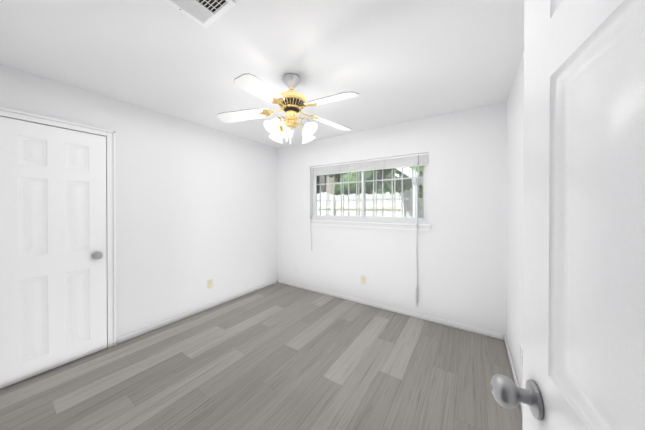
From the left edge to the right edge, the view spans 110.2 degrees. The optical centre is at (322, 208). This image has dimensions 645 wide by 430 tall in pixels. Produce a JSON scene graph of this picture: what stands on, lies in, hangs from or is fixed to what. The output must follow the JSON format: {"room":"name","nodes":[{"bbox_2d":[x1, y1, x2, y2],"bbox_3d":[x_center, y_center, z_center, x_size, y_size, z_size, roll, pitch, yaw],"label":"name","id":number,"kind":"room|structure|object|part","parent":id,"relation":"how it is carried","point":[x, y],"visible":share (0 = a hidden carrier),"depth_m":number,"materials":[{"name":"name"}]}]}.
{"room":"empty bedroom","nodes":[
{"label":"empty bedroom","id":0,"kind":"room"},
{"bbox_2d":[0,64,276,337],"bbox_3d":[-1.710,0.130,2.871,0.120,2.440,3.265,0,0,34],"label":"wall","id":1,"kind":"structure","parent":0,"point":[196,207],"depth_m":2.67,"materials":[{"name":"white paint"}]},
{"bbox_2d":[0,117,106,388],"bbox_3d":[-2.228,0.331,1.894,0.096,2.032,0.621,0,0,34],"label":"closet door","id":2,"kind":"structure","parent":1,"relation":"in","point":[53,266],"depth_m":1.88,"materials":[{"name":"paint"}]},
{"bbox_3d":[-2.084,0.441,2.090,0.074,0.066,0.066,0,0,34],"label":"knob","id":3,"kind":"part","parent":2,"relation":"part of","materials":[{"name":"grey metal"}]},
{"bbox_2d":[0,107,115,347],"bbox_3d":[-2.255,0.300,1.911,0.032,2.110,0.753,0,0,34],"label":"door frame","id":4,"kind":"structure","parent":1,"relation":"attached to","point":[110,215],"depth_m":2.18,"materials":[{"name":"paint"}]},
{"bbox_2d":[116,279,277,343],"bbox_3d":[-1.440,1.317,3.158,0.016,0.062,2.212,0,0,34],"label":"baseboard","id":5,"kind":"structure","parent":1,"relation":"attached to","point":[126,337],"depth_m":2.78,"materials":[{"name":"paint"}]},
{"bbox_2d":[207,279,212,288],"bbox_3d":[-1.519,1.019,3.044,0.007,0.115,0.070,0,0,34],"label":"electrical outlet","id":6,"kind":"object","parent":1,"relation":"attached to","point":[210,283],"visible":1,"depth_m":3.04,"materials":[{"name":"beige plastic"}]},
{"bbox_2d":[0,282,521,429],"bbox_3d":[-0.665,1.387,1.409,3.485,0.060,4.555,0,0,34],"label":"floor","id":7,"kind":"structure","parent":0,"point":[278,356],"depth_m":1.80,"materials":[{"name":"grey laminate"}]},
{"bbox_2d":[0,0,523,147],"bbox_3d":[-0.665,-1.133,1.396,3.485,0.100,4.555,0,0,34],"label":"ceiling","id":8,"kind":"structure","parent":0,"point":[391,62],"depth_m":1.58,"materials":[{"name":"white paint"}]},
{"bbox_2d":[164,0,235,27],"bbox_3d":[-0.657,-1.076,1.141,0.294,0.011,0.296,0,0,34],"label":"ceiling vent","id":9,"kind":"object","parent":8,"relation":"in","point":[205,13],"visible":1,"depth_m":1.21,"materials":[{"name":"metal"}]},
{"bbox_2d":[217,73,358,143],"bbox_3d":[-0.235,-0.801,1.842,1.171,0.568,1.194,0,0,34],"label":"ceiling fan","id":10,"kind":"object","parent":8,"relation":"hanging from","point":[292,103],"visible":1,"depth_m":1.80,"materials":[{"name":"white wood"}]},
{"bbox_3d":[-0.256,-0.827,1.873,0.244,0.348,0.244,0,0,34],"label":"motor","id":11,"kind":"part","parent":10,"relation":"part of","materials":[{"name":"gold metal"}]},
{"bbox_2d":[277,102,506,334],"bbox_3d":[0.562,0.128,3.249,3.245,2.440,0.120,0,0,34],"label":"wall","id":12,"kind":"structure","parent":0,"point":[461,258],"depth_m":2.71,"materials":[{"name":"white paint"}]},
{"bbox_2d":[361,276,365,284],"bbox_3d":[0.574,1.008,3.167,0.070,0.115,0.007,0,0,34],"label":"electrical outlet","id":13,"kind":"object","parent":12,"relation":"attached to","point":[363,279],"visible":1,"depth_m":3.16,"materials":[{"name":"beige plastic"}]},
{"bbox_2d":[307,165,431,230],"bbox_3d":[0.559,-0.207,3.224,1.843,0.949,0.158,0,0,34],"label":"window","id":14,"kind":"structure","parent":12,"relation":"in","point":[362,217],"depth_m":3.14,"materials":[{"name":"white plastic"}]},
{"bbox_3d":[0.546,0.224,3.207,1.843,0.086,0.110,0,0,34],"label":"window stool apron","id":15,"kind":"part","parent":14,"relation":"part of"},
{"bbox_2d":[311,152,428,175],"bbox_3d":[0.558,-0.608,3.228,1.767,0.147,0.034,0,0,34],"label":"window blind","id":16,"kind":"object","parent":14,"relation":"attached to","point":[389,163],"visible":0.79,"depth_m":3.11,"materials":[{"name":"white metal"}]},
{"bbox_2d":[310,155,418,304],"bbox_3d":[0.505,0.271,3.205,1.638,1.865,0.078,0,0,34],"label":"cords","id":17,"kind":"object","parent":16,"relation":"hanging from","point":[417,290],"visible":0.96,"depth_m":2.77,"materials":[{"name":"grey plastic"}]},
{"bbox_2d":[317,165,423,217],"bbox_3d":[0.617,-0.245,3.319,1.875,0.975,0.060,0,0,34],"label":"security bars","id":18,"kind":"object","parent":12,"relation":"attached to","point":[373,180],"depth_m":3.26,"materials":[{"name":"white paint"}]},
{"bbox_2d":[278,279,502,339],"bbox_3d":[0.525,1.317,3.199,3.242,0.062,0.012,0,0,34],"label":"baseboard","id":19,"kind":"structure","parent":12,"relation":"attached to","point":[420,316],"depth_m":2.84,"materials":[{"name":"paint"}]},
{"bbox_2d":[506,51,523,387],"bbox_3d":[1.093,0.139,1.008,0.120,2.440,3.265,0,0,34],"label":"wall","id":20,"kind":"structure","parent":0,"point":[514,220],"depth_m":1.81,"materials":[{"name":"white paint"}]},
{"bbox_2d":[503,334,522,412],"bbox_3d":[1.036,1.328,1.055,0.016,0.062,2.972,0,0,34],"label":"baseboard","id":21,"kind":"structure","parent":20,"relation":"attached to","point":[504,336],"depth_m":1.88,"materials":[{"name":"paint"}]},
{"bbox_2d":[520,343,522,364],"bbox_3d":[1.383,1.011,1.566,0.007,0.115,0.070,0,0,34],"label":"electrical outlet","id":22,"kind":"object","parent":20,"relation":"attached to","point":[521,353],"visible":0.96,"depth_m":1.55,"materials":[{"name":"white plastic"}]},
{"bbox_3d":[-1.179,0.141,0.630,3.245,2.440,0.120,0,0,34],"label":"wall","id":23,"kind":"structure","parent":0,"visible":0},
{"bbox_2d":[491,0,644,429],"bbox_3d":[0.323,0.338,0.166,0.183,2.030,0.762,0,0,24],"label":"entry door","id":24,"kind":"structure","parent":23,"relation":"in","point":[584,238],"depth_m":0.33,"materials":[{"name":"paint"}]},
{"bbox_3d":[0.458,0.387,0.466,0.183,0.066,0.104,0,0,24],"label":"knob","id":25,"kind":"part","parent":24,"relation":"part of","materials":[{"name":"grey metal"}]},
{"label":"outside","id":26,"kind":"structure","parent":0,"visible":0},
{"bbox_3d":[5.848,1.447,12.330,30.000,0.050,20.845,0,0,34],"label":"ground","id":27,"kind":"structure","parent":26,"visible":0},
{"bbox_2d":[317,188,422,217],"bbox_3d":[1.394,0.417,7.344,13.098,2.060,0.108,0,0,34],"label":"fence","id":28,"kind":"object","parent":27,"relation":"on","point":[337,207],"depth_m":7.24,"materials":[{"name":"paint"}]},
{"bbox_2d":[317,168,422,201],"bbox_3d":[2.744,-1.186,9.822,12.011,5.250,5.451,0,0,34],"label":"tree","id":29,"kind":"object","parent":27,"relation":"on","point":[385,186],"depth_m":7.81,"materials":[{"name":"green plant"}]},
{"bbox_2d":[321,166,422,194],"bbox_3d":[1.814,-1.382,9.577,8.841,5.658,4.030,0,0,34],"label":"tree","id":30,"kind":"object","parent":27,"relation":"on","point":[398,174],"depth_m":8.84,"materials":[{"name":"plant"}]},
{"bbox_2d":[397,167,422,217],"bbox_3d":[1.896,-0.116,5.775,1.499,3.143,2.025,0,0,34],"label":"carport","id":31,"kind":"object","parent":27,"relation":"on","point":[409,170],"depth_m":4.67,"materials":[{"name":"white paint"}]}
]}

